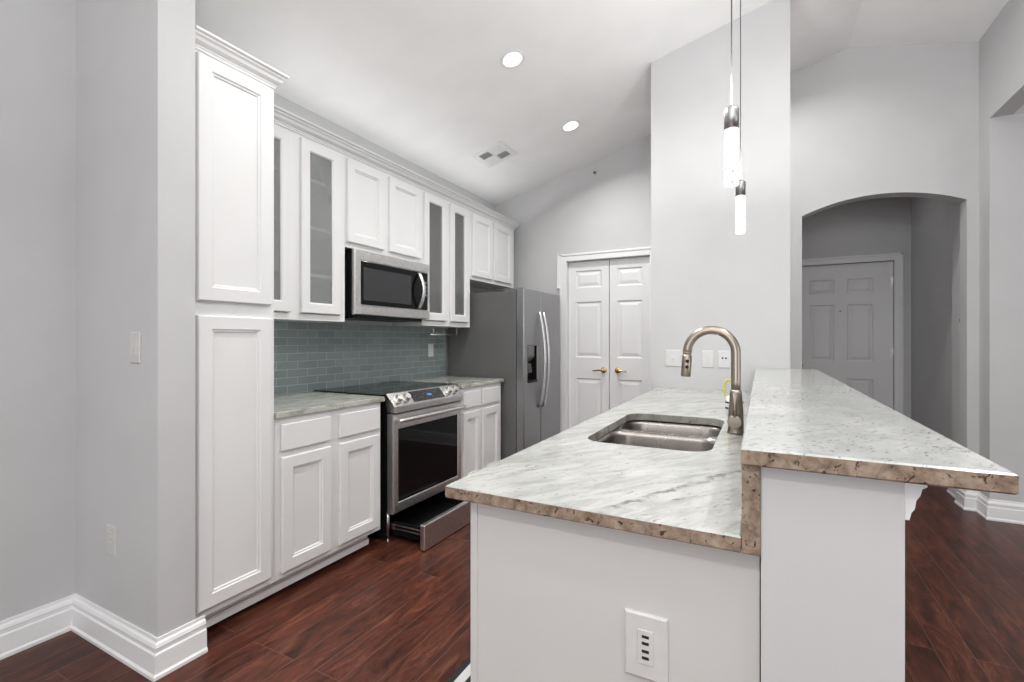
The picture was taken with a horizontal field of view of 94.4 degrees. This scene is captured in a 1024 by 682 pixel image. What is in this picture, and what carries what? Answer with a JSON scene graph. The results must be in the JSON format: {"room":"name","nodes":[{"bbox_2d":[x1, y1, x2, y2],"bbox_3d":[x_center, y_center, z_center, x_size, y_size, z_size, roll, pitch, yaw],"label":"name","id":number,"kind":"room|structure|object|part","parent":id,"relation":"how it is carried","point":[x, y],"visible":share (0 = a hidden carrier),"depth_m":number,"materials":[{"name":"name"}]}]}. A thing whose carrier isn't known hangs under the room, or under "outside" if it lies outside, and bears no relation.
{"room":"kitchen","nodes":[
{"label":"kitchen","id":0,"kind":"room"},
{"bbox_2d":[76,0,194,637],"bbox_3d":[-1.593,-0.223,1.990,0.670,2.961,0.133,0,0,28],"label":"wall","id":1,"kind":"structure","parent":0,"point":[135,59],"depth_m":1.86,"materials":[{"name":"paint"}]},
{"bbox_2d":[106,524,116,556],"bbox_3d":[-1.635,0.817,1.931,0.074,0.118,0.009,0,0,28],"label":"wall outlet","id":2,"kind":"object","parent":1,"relation":"attached to","point":[111,531],"visible":1,"depth_m":1.93,"materials":[{"name":"white plastic"}]},
{"bbox_2d":[130,332,140,362],"bbox_3d":[-1.466,0.029,1.843,0.074,0.122,0.009,0,0,28],"label":"light switch","id":3,"kind":"object","parent":1,"relation":"attached to","point":[135,337],"visible":1,"depth_m":1.83,"materials":[{"name":"white plastic"}]},
{"bbox_2d":[0,0,494,620],"bbox_3d":[-2.286,-0.148,1.550,0.150,2.810,9.020,0,0,28],"label":"wall","id":4,"kind":"structure","parent":0,"point":[38,37],"depth_m":1.97,"materials":[{"name":"paint"}]},
{"bbox_2d":[0,593,207,681],"bbox_3d":[-2.376,1.186,0.469,0.696,0.142,3.622,0,0,28],"label":"baseboard","id":5,"kind":"structure","parent":4,"relation":"attached to","point":[152,657],"depth_m":1.90,"materials":[{"name":"white wood"}]},
{"bbox_2d":[274,123,344,322],"bbox_3d":[-1.368,-0.656,2.782,0.330,1.081,0.726,0,0,28],"label":"upper cabinet","id":6,"kind":"object","parent":4,"relation":"attached to","point":[309,175],"visible":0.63,"depth_m":2.86,"materials":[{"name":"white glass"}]},
{"bbox_3d":[-1.317,-0.662,2.546,0.020,1.009,0.285,0,0,28],"label":"door","id":7,"kind":"part","parent":6,"relation":"part of","materials":[{"name":"white wood"}]},
{"bbox_3d":[-1.152,-0.662,2.860,0.020,1.009,0.288,0,0,28],"label":"door","id":8,"kind":"part","parent":6,"relation":"part of","materials":[{"name":"white wood"}]},
{"bbox_3d":[-1.154,-0.662,2.861,0.004,0.882,0.161,0,0,28],"label":"glass pane","id":9,"kind":"part","parent":6,"relation":"part of","materials":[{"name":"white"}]},
{"bbox_2d":[274,321,445,395],"bbox_3d":[-1.156,0.129,3.531,0.010,0.488,2.251,0,0,28],"label":"tile backsplash","id":10,"kind":"structure","parent":4,"relation":"attached to","point":[308,357],"depth_m":3.47,"materials":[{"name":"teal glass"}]},
{"bbox_2d":[428,344,433,356],"bbox_3d":[-0.736,0.092,4.311,0.008,0.118,0.074,0,0,28],"label":"wall outlet","id":11,"kind":"object","parent":10,"relation":"attached to","point":[430,346],"visible":1,"depth_m":4.30,"materials":[{"name":"white plastic"}]},
{"bbox_2d":[345,155,421,262],"bbox_3d":[-1.018,-0.897,3.449,0.330,0.599,0.778,0,0,28],"label":"upper cabinet","id":12,"kind":"object","parent":4,"relation":"attached to","point":[383,211],"visible":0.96,"depth_m":3.30,"materials":[{"name":"white wood"}]},
{"bbox_3d":[-0.980,-0.899,3.187,0.020,0.535,0.332,0,0,28],"label":"door","id":13,"kind":"part","parent":12,"relation":"part of","materials":[{"name":"white wood"}]},
{"bbox_2d":[345,248,428,321],"bbox_3d":[-0.955,-0.367,3.457,0.412,0.448,0.778,0,0,28],"label":"microwave","id":14,"kind":"object","parent":12,"relation":"attached to","point":[378,287],"visible":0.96,"depth_m":3.29,"materials":[{"name":"silver metal"}]},
{"bbox_3d":[-0.828,-0.376,3.408,0.012,0.286,0.698,0,0,28],"label":"black glass panel","id":15,"kind":"part","parent":14,"relation":"part of","materials":[{"name":"black glass"}]},
{"bbox_3d":[-0.686,-0.376,3.597,0.066,0.271,0.032,0,0,28],"label":"handle","id":16,"kind":"part","parent":14,"relation":"part of","materials":[{"name":"metal"}]},
{"bbox_3d":[-0.795,-0.899,3.541,0.020,0.535,0.353,0,0,28],"label":"door","id":17,"kind":"part","parent":12,"relation":"part of","materials":[{"name":"white wood"}]},
{"bbox_2d":[392,189,469,327],"bbox_3d":[-0.675,-0.656,4.102,0.330,1.081,0.692,0,0,28],"label":"upper cabinet","id":18,"kind":"object","parent":4,"relation":"attached to","point":[445,224],"visible":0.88,"depth_m":3.98,"materials":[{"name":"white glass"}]},
{"bbox_3d":[-0.623,-0.662,3.868,0.020,1.009,0.299,0,0,28],"label":"door","id":19,"kind":"part","parent":18,"relation":"part of","materials":[{"name":"white wood"}]},
{"bbox_3d":[-0.625,-0.662,3.869,0.004,0.882,0.172,0,0,28],"label":"glass pane","id":20,"kind":"part","parent":18,"relation":"part of","materials":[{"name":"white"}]},
{"bbox_2d":[429,326,459,335],"bbox_3d":[-0.591,-0.078,4.167,0.040,0.075,0.430,0,0,28],"label":"paper towel holder","id":21,"kind":"object","parent":18,"relation":"attached to","point":[456,334],"visible":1,"depth_m":4.17,"materials":[{"name":"metal"}]},
{"bbox_3d":[-0.596,-0.047,4.156,0.014,0.014,0.405,0,0,28],"label":"rod","id":22,"kind":"part","parent":21,"relation":"part of","materials":[{"name":"metal"}]},
{"bbox_3d":[-0.463,-0.662,4.173,0.020,1.009,0.275,0,0,28],"label":"door","id":23,"kind":"part","parent":18,"relation":"part of","materials":[{"name":"white wood"}]},
{"bbox_3d":[-0.465,-0.662,4.174,0.004,0.882,0.148,0,0,28],"label":"glass pane","id":24,"kind":"part","parent":18,"relation":"part of","materials":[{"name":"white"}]},
{"bbox_2d":[470,211,513,289],"bbox_3d":[-0.311,-0.877,4.795,0.330,0.639,0.869,0,0,28],"label":"upper cabinet","id":25,"kind":"object","parent":4,"relation":"attached to","point":[491,242],"visible":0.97,"depth_m":4.68,"materials":[{"name":"white wood"}]},
{"bbox_2d":[274,104,520,229],"bbox_3d":[-0.778,-1.224,3.863,0.366,0.071,3.069,0,0,28],"label":"crown molding","id":26,"kind":"structure","parent":25,"relation":"attached to","point":[284,118],"depth_m":3.24,"materials":[{"name":"white wood"}]},
{"bbox_3d":[-0.282,-0.879,4.516,0.020,0.575,0.355,0,0,28],"label":"door","id":27,"kind":"part","parent":25,"relation":"part of","materials":[{"name":"white wood"}]},
{"bbox_3d":[-0.093,-0.879,4.877,0.020,0.575,0.380,0,0,28],"label":"door","id":28,"kind":"part","parent":25,"relation":"part of","materials":[{"name":"white wood"}]},
{"bbox_2d":[0,485,1023,681],"bbox_3d":[1.401,1.307,0.592,7.570,0.100,11.050,0,0,28],"label":"floor","id":29,"kind":"structure","parent":0,"point":[396,610],"depth_m":2.12,"materials":[{"name":"brown wood"}]},
{"bbox_2d":[195,25,288,618],"bbox_3d":[-1.460,-0.001,2.234,0.675,2.515,0.418,0,0,28],"label":"pantry cabinet","id":30,"kind":"object","parent":29,"relation":"on","point":[234,89],"visible":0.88,"depth_m":2.05,"materials":[{"name":"white wood"}]},
{"bbox_3d":[-1.205,0.505,2.071,0.020,1.212,0.328,0,0,28],"label":"door","id":31,"kind":"part","parent":30,"relation":"part of","materials":[{"name":"white wood"}]},
{"bbox_3d":[-1.205,-0.668,2.071,0.020,1.010,0.328,0,0,28],"label":"door","id":32,"kind":"part","parent":30,"relation":"part of","materials":[{"name":"white wood"}]},
{"bbox_3d":[-1.296,-1.222,2.148,0.304,0.071,0.418,0,0,28],"label":"crown molding","id":33,"kind":"part","parent":30,"relation":"part of","materials":[{"name":"white wood"}]},
{"bbox_2d":[266,402,379,588],"bbox_3d":[-1.231,0.816,2.699,0.650,0.883,0.706,0,0,28],"label":"base cabinet","id":34,"kind":"object","parent":29,"relation":"on","point":[327,463],"visible":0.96,"depth_m":2.48,"materials":[{"name":"white wood"}]},
{"bbox_2d":[206,538,368,627],"bbox_3d":[-1.097,1.209,2.414,0.012,0.036,0.995,0,0,28],"label":"trim","id":35,"kind":"structure","parent":34,"relation":"attached to","point":[216,618],"depth_m":2.33,"materials":[{"name":"white wood"}]},
{"bbox_3d":[-1.035,0.468,2.395,0.020,0.128,0.290,0,0,28],"label":"drawer","id":36,"kind":"part","parent":34,"relation":"part of","materials":[{"name":"white wood"}]},
{"bbox_3d":[-1.035,0.839,2.395,0.020,0.552,0.290,0,0,28],"label":"door","id":37,"kind":"part","parent":34,"relation":"part of","materials":[{"name":"white wood"}]},
{"bbox_2d":[274,391,384,418],"bbox_3d":[-1.222,0.358,2.705,0.638,0.030,0.726,0,0,28],"label":"countertop","id":38,"kind":"structure","parent":34,"relation":"on","point":[295,404],"depth_m":2.64,"materials":[{"name":"grey stone"}]},
{"bbox_3d":[-0.870,0.839,2.709,0.020,0.552,0.301,0,0,28],"label":"door","id":39,"kind":"part","parent":34,"relation":"part of","materials":[{"name":"white wood"}]},
{"bbox_3d":[-0.870,0.468,2.709,0.020,0.128,0.301,0,0,28],"label":"drawer","id":40,"kind":"part","parent":34,"relation":"part of","materials":[{"name":"white wood"}]},
{"bbox_2d":[313,381,470,550],"bbox_3d":[-0.744,0.796,3.336,0.898,0.923,0.829,0,0,28],"label":"range","id":41,"kind":"object","parent":29,"relation":"on","point":[420,422],"visible":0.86,"depth_m":3.13,"materials":[{"name":"silver glass"}]},
{"bbox_2d":[313,381,457,395],"bbox_3d":[-0.874,0.338,3.404,0.600,0.008,0.829,0,0,28],"label":"cooktop","id":42,"kind":"object","parent":41,"relation":"in","point":[392,388],"depth_m":3.27,"materials":[{"name":"black glass"}]},
{"bbox_3d":[-0.773,1.162,2.951,0.024,0.190,0.024,0,0,28],"label":"leg","id":43,"kind":"part","parent":41,"relation":"part of","materials":[{"name":"metal"}]},
{"bbox_3d":[-0.710,0.368,2.970,0.060,0.060,0.060,0,0,28],"label":"knob","id":44,"kind":"part","parent":41,"relation":"part of","materials":[{"name":"metal"}]},
{"bbox_3d":[-0.751,1.168,2.975,0.505,0.038,0.014,0,0,28],"label":"slide rail","id":45,"kind":"part","parent":41,"relation":"part of","materials":[{"name":"metal"}]},
{"bbox_3d":[-0.675,0.368,3.037,0.060,0.060,0.060,0,0,28],"label":"knob","id":46,"kind":"part","parent":41,"relation":"part of","materials":[{"name":"metal"}]},
{"bbox_3d":[-0.576,0.767,3.256,0.050,0.616,0.750,0,0,28],"label":"oven door","id":47,"kind":"part","parent":41,"relation":"part of","materials":[{"name":"glass"}]},
{"bbox_3d":[-0.579,0.393,3.258,0.085,0.116,0.750,0,0,28],"label":"control panel","id":48,"kind":"part","parent":41,"relation":"part of","materials":[{"name":"metal"}]},
{"bbox_3d":[-0.530,0.499,3.232,0.056,0.025,0.735,0,0,28],"label":"handle","id":49,"kind":"part","parent":41,"relation":"part of","materials":[{"name":"metal"}]},
{"bbox_3d":[-0.359,1.175,3.142,0.036,0.152,0.746,0,0,28],"label":"storage drawer","id":50,"kind":"part","parent":41,"relation":"part of","materials":[{"name":"metal"}]},
{"bbox_3d":[-0.459,0.368,3.449,0.060,0.060,0.060,0,0,28],"label":"knob","id":51,"kind":"part","parent":41,"relation":"part of","materials":[{"name":"metal"}]},
{"bbox_3d":[-0.424,0.368,3.515,0.060,0.060,0.060,0,0,28],"label":"knob","id":52,"kind":"part","parent":41,"relation":"part of","materials":[{"name":"metal"}]},
{"bbox_2d":[446,655,470,681],"bbox_3d":[0.019,1.253,1.843,0.360,0.008,1.320,0,0,28],"label":"floor mat","id":53,"kind":"object","parent":29,"relation":"on","point":[463,673],"visible":0.02,"depth_m":1.77,"materials":[{"name":"fabric"}]},
{"bbox_2d":[459,382,500,477],"bbox_3d":[-0.517,0.816,4.058,0.650,0.883,0.635,0,0,28],"label":"base cabinet","id":54,"kind":"object","parent":29,"relation":"on","point":[481,418],"visible":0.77,"depth_m":3.86,"materials":[{"name":"white wood"}]},
{"bbox_2d":[407,376,503,388],"bbox_3d":[-0.507,0.358,4.066,0.638,0.030,0.672,0,0,28],"label":"countertop","id":55,"kind":"structure","parent":54,"relation":"on","point":[463,382],"depth_m":4.01,"materials":[{"name":"grey stone"}]},
{"bbox_3d":[-0.319,0.468,3.759,0.020,0.128,0.249,0,0,28],"label":"drawer","id":56,"kind":"part","parent":54,"relation":"part of","materials":[{"name":"white wood"}]},
{"bbox_3d":[-0.319,0.839,3.759,0.020,0.552,0.249,0,0,28],"label":"door","id":57,"kind":"part","parent":54,"relation":"part of","materials":[{"name":"white wood"}]},
{"bbox_3d":[-0.179,0.468,4.025,0.020,0.128,0.289,0,0,28],"label":"drawer","id":58,"kind":"part","parent":54,"relation":"part of","materials":[{"name":"white wood"}]},
{"bbox_3d":[-0.179,0.839,4.025,0.020,0.552,0.289,0,0,28],"label":"door","id":59,"kind":"part","parent":54,"relation":"part of","materials":[{"name":"white wood"}]},
{"bbox_2d":[448,288,559,459],"bbox_3d":[-0.023,0.399,4.688,0.881,1.717,0.840,0,0,28],"label":"refrigerator","id":60,"kind":"object","parent":29,"relation":"on","point":[513,335],"visible":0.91,"depth_m":4.32,"materials":[{"name":"metal"}]},
{"bbox_3d":[0.156,0.368,4.320,0.071,1.657,0.355,0,0,28],"label":"freezer door","id":61,"kind":"part","parent":60,"relation":"part of","materials":[{"name":"metal"}]},
{"bbox_3d":[0.148,0.126,4.289,0.061,0.144,0.128,0,0,28],"label":"control panel","id":62,"kind":"part","parent":60,"relation":"part of","materials":[{"name":"black plastic"}]},
{"bbox_3d":[0.282,0.184,4.404,0.076,0.890,0.026,0,0,28],"label":"handle","id":63,"kind":"part","parent":60,"relation":"part of","materials":[{"name":"metal"}]},
{"bbox_3d":[0.322,0.184,4.479,0.076,0.890,0.026,0,0,28],"label":"handle","id":64,"kind":"part","parent":60,"relation":"part of","materials":[{"name":"metal"}]},
{"bbox_3d":[0.352,0.368,4.695,0.071,1.657,0.479,0,0,28],"label":"door","id":65,"kind":"part","parent":60,"relation":"part of","materials":[{"name":"metal"}]},
{"bbox_2d":[471,420,759,681],"bbox_3d":[0.766,0.816,2.134,0.624,0.883,2.598,0,0,28],"label":"kitchen island","id":66,"kind":"object","parent":29,"relation":"on","point":[550,596],"visible":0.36,"depth_m":0.99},
{"bbox_3d":[-0.087,0.816,1.123,0.018,0.883,0.013,0,0,28],"label":"corner trim","id":67,"kind":"part","parent":66,"relation":"part of","materials":[{"name":"white wood"}]},
{"bbox_2d":[445,387,750,552],"bbox_3d":[0.733,0.358,2.139,0.630,0.030,2.632,0,0,28],"label":"island countertop","id":68,"kind":"structure","parent":66,"relation":"on","point":[691,497],"depth_m":1.16,"materials":[{"name":"white stone"}]},
{"bbox_2d":[596,420,721,451],"bbox_3d":[0.581,0.469,1.835,0.421,0.184,0.714,0,0,28],"label":"sink","id":69,"kind":"object","parent":68,"relation":"in","point":[653,434],"visible":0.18,"depth_m":1.95,"materials":[{"name":"metal"}]},
{"bbox_3d":[0.515,0.469,1.709,0.421,0.184,0.428,0,0,28],"label":"bowl","id":70,"kind":"part","parent":69,"relation":"part of","materials":[{"name":"metal"}]},
{"bbox_3d":[0.685,0.469,2.033,0.421,0.184,0.268,0,0,28],"label":"bowl","id":71,"kind":"part","parent":69,"relation":"part of","materials":[{"name":"metal"}]},
{"bbox_2d":[681,326,743,434],"bbox_3d":[0.747,0.144,1.774,0.223,0.396,0.085,0,0,28],"label":"faucet","id":72,"kind":"object","parent":68,"relation":"on","point":[735,421],"visible":0.99,"depth_m":1.74,"materials":[{"name":"silver metal"}]},
{"bbox_3d":[0.750,0.070,1.786,0.201,0.246,0.032,0,0,28],"label":"spout","id":73,"kind":"part","parent":72,"relation":"part of","materials":[{"name":"silver metal"}]},
{"bbox_3d":[0.806,0.255,1.715,0.048,0.126,0.037,0,0,28],"label":"lever","id":74,"kind":"part","parent":72,"relation":"part of","materials":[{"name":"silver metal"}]},
{"bbox_2d":[725,395,743,414],"bbox_3d":[1.020,0.300,2.175,0.076,0.085,0.076,0,0,28],"label":"cup","id":75,"kind":"object","parent":68,"relation":"on","point":[727,396],"visible":0.26,"depth_m":2.17,"materials":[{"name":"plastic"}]},
{"bbox_2d":[723,379,730,396],"bbox_3d":[1.006,0.256,2.183,0.062,0.156,0.032,0,0,28],"label":"dish brush","id":76,"kind":"object","parent":75,"relation":"in","point":[726,380],"visible":0.44,"depth_m":2.19,"materials":[{"name":"yellow plastic"}]},
{"bbox_2d":[742,465,760,555],"bbox_3d":[1.025,0.295,1.986,0.030,0.156,2.630,0,0,28],"label":"backsplash","id":77,"kind":"structure","parent":68,"relation":"on","point":[751,475],"depth_m":0.82,"materials":[{"name":"brown stone"}]},
{"bbox_2d":[624,608,667,681],"bbox_3d":[0.262,0.602,0.930,0.084,0.128,0.008,0,0,28],"label":"wall outlet","id":78,"kind":"object","parent":66,"relation":"attached to","point":[645,634],"visible":1,"depth_m":0.93,"materials":[{"name":"white plastic"}]},
{"bbox_2d":[195,0,1007,204],"bbox_3d":[-0.457,-1.995,0.506,4.360,1.000,9.170,0,0,28],"label":"ceiling","id":79,"kind":"structure","parent":0,"point":[425,82],"depth_m":3.23,"materials":[{"name":"paint"}]},
{"bbox_2d":[472,141,517,167],"bbox_3d":[-0.154,-1.668,4.277,0.302,0.084,0.310,0,0,28],"label":"ceiling vent","id":80,"kind":"object","parent":79,"relation":"in","point":[499,152],"visible":1,"depth_m":4.27,"materials":[{"name":"white metal"}]},
{"bbox_2d":[500,50,524,68],"bbox_3d":[0.004,-1.843,3.115,0.163,0.046,0.168,0,0,28],"label":"recessed light","id":81,"kind":"object","parent":79,"relation":"in","point":[511,59],"visible":1,"depth_m":3.11,"materials":[{"name":"white"}]},
{"bbox_2d":[561,120,579,131],"bbox_3d":[0.506,-1.842,4.083,0.163,0.046,0.168,0,0,28],"label":"recessed light","id":82,"kind":"object","parent":79,"relation":"in","point":[569,126],"visible":1,"depth_m":4.08,"materials":[{"name":"white"}]},
{"bbox_2d":[724,0,738,187],"bbox_3d":[0.799,-1.382,1.726,0.120,1.640,0.120,0,0,28],"label":"pendant light","id":83,"kind":"object","parent":79,"relation":"hanging from","point":[731,113],"visible":1,"depth_m":1.71,"materials":[{"name":"glass"}]},
{"bbox_3d":[0.799,-1.502,1.726,0.004,1.320,0.004,0,0,28],"label":"cord","id":84,"kind":"part","parent":83,"relation":"part of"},
{"bbox_2d":[735,0,745,234],"bbox_3d":[1.238,-1.389,2.569,0.120,1.625,0.120,0,0,28],"label":"pendant light","id":85,"kind":"object","parent":79,"relation":"hanging from","point":[740,190],"visible":0.91,"depth_m":2.55,"materials":[{"name":"glass"}]},
{"bbox_3d":[1.238,-1.508,2.569,0.004,1.305,0.004,0,0,28],"label":"cord","id":86,"kind":"part","parent":85,"relation":"part of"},
{"bbox_2d":[651,0,789,390],"bbox_3d":[1.442,-0.505,3.332,0.881,3.524,0.140,0,0,28],"label":"wall pier","id":87,"kind":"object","parent":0,"point":[704,273],"visible":0.61,"depth_m":3.26,"materials":[{"name":"paint"}]},
{"bbox_2d":[665,350,681,365],"bbox_3d":[1.155,0.129,3.394,0.115,0.118,0.016,0,0,28],"label":"light switch","id":88,"kind":"object","parent":87,"relation":"attached to","point":[672,357],"visible":0.99,"depth_m":3.40,"materials":[{"name":"white plastic"}]},
{"bbox_2d":[702,350,713,367],"bbox_3d":[1.359,0.132,3.290,0.074,0.118,0.009,0,0,28],"label":"light switch","id":89,"kind":"object","parent":87,"relation":"attached to","point":[707,356],"visible":1,"depth_m":3.29,"materials":[{"name":"white plastic"}]},
{"bbox_2d":[718,351,729,367],"bbox_3d":[1.451,0.132,3.241,0.074,0.118,0.010,0,0,28],"label":"wall outlet","id":90,"kind":"object","parent":87,"relation":"attached to","point":[723,356],"visible":1,"depth_m":3.24,"materials":[{"name":"plastic"}]},
{"bbox_2d":[495,41,978,491],"bbox_3d":[1.654,-0.564,4.494,4.090,3.642,0.136,0,0,28],"label":"wall","id":91,"kind":"structure","parent":0,"point":[872,122],"depth_m":3.85,"materials":[{"name":"paint"}]},
{"bbox_2d":[569,260,609,427],"bbox_3d":[0.785,0.213,4.901,0.437,2.063,0.101,0,0,28],"label":"door","id":92,"kind":"structure","parent":91,"relation":"in","point":[589,281],"depth_m":4.91,"materials":[{"name":"white wood"}]},
{"bbox_3d":[0.890,0.306,4.826,0.130,0.060,0.065,0,0,28],"label":"lever handle","id":93,"kind":"part","parent":92,"relation":"part of","materials":[{"name":"gold metal"}]},
{"bbox_2d":[557,247,650,432],"bbox_3d":[0.965,0.179,4.830,1.035,2.155,0.150,0,0,28],"label":"trim","id":94,"kind":"structure","parent":91,"relation":"attached to","point":[563,261],"depth_m":4.98,"materials":[{"name":"white wood"}]},
{"bbox_2d":[610,256,649,409],"bbox_3d":[1.164,0.213,4.702,0.408,2.063,0.101,0,0,28],"label":"door","id":95,"kind":"structure","parent":91,"relation":"in","point":[629,277],"depth_m":4.72,"materials":[{"name":"white wood"}]},
{"bbox_3d":[1.082,0.306,4.725,0.130,0.060,0.065,0,0,28],"label":"lever handle","id":96,"kind":"part","parent":95,"relation":"part of","materials":[{"name":"gold metal"}]},
{"bbox_2d":[947,488,1023,524],"bbox_3d":[5.174,1.186,3.481,3.274,0.142,2.026,0,0,28],"label":"baseboard","id":97,"kind":"structure","parent":91,"relation":"attached to","point":[989,509],"depth_m":3.31,"materials":[{"name":"white wood"}]},
{"bbox_2d":[761,467,904,681],"bbox_3d":[1.129,0.737,1.938,0.197,1.040,2.620,0,0,28],"label":"wall","id":98,"kind":"structure","parent":0,"point":[833,546],"depth_m":0.78,"materials":[{"name":"paint"}]},
{"bbox_2d":[741,368,1018,494],"bbox_3d":[1.162,0.201,1.907,0.348,0.030,2.642,0,0,28],"label":"countertop","id":99,"kind":"structure","parent":98,"relation":"on","point":[804,420],"depth_m":0.88,"materials":[{"name":"white stone"}]},
{"bbox_2d":[905,483,926,519],"bbox_3d":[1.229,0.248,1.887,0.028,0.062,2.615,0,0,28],"label":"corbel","id":100,"kind":"structure","parent":98,"relation":"attached to","point":[913,492],"depth_m":0.73,"materials":[{"name":"white wood"}]},
{"bbox_2d":[802,197,910,418],"bbox_3d":[3.758,-0.203,5.436,1.600,2.920,0.120,0,0,28],"label":"wall","id":101,"kind":"structure","parent":0,"point":[877,225],"depth_m":5.25,"materials":[{"name":"paint"}]},
{"bbox_2d":[802,261,893,408],"bbox_3d":[3.756,0.192,5.368,0.922,2.106,0.122,0,0,28],"label":"door","id":102,"kind":"structure","parent":101,"relation":"in","point":[847,309],"depth_m":5.35,"materials":[{"name":"wood"}]},
{"bbox_2d":[802,252,903,414],"bbox_3d":[3.769,0.157,5.405,1.070,2.200,0.125,0,0,28],"label":"trim","id":103,"kind":"structure","parent":101,"relation":"attached to","point":[897,258],"depth_m":5.14,"materials":[{"name":"white wood"}]},
{"bbox_2d":[911,0,1023,501],"bbox_3d":[1.858,-0.493,0.323,0.210,3.500,10.700,0,0,28],"label":"wall","id":104,"kind":"structure","parent":0,"point":[1001,47],"depth_m":3.38,"materials":[{"name":"paint"}]},
{"bbox_2d":[1013,113,1023,502],"bbox_3d":[4.843,-0.149,2.619,3.060,2.813,0.140,0,0,28],"label":"wall","id":105,"kind":"structure","parent":0,"point":[1018,119],"depth_m":3.25,"materials":[{"name":"paint"}]},
{"bbox_2d":[1014,105,1023,113],"bbox_3d":[2.852,-1.616,-1.333,3.210,0.120,8.990,0,0,28],"label":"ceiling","id":106,"kind":"structure","parent":0,"point":[1021,110],"depth_m":3.21,"materials":[{"name":"paint"}]}
]}

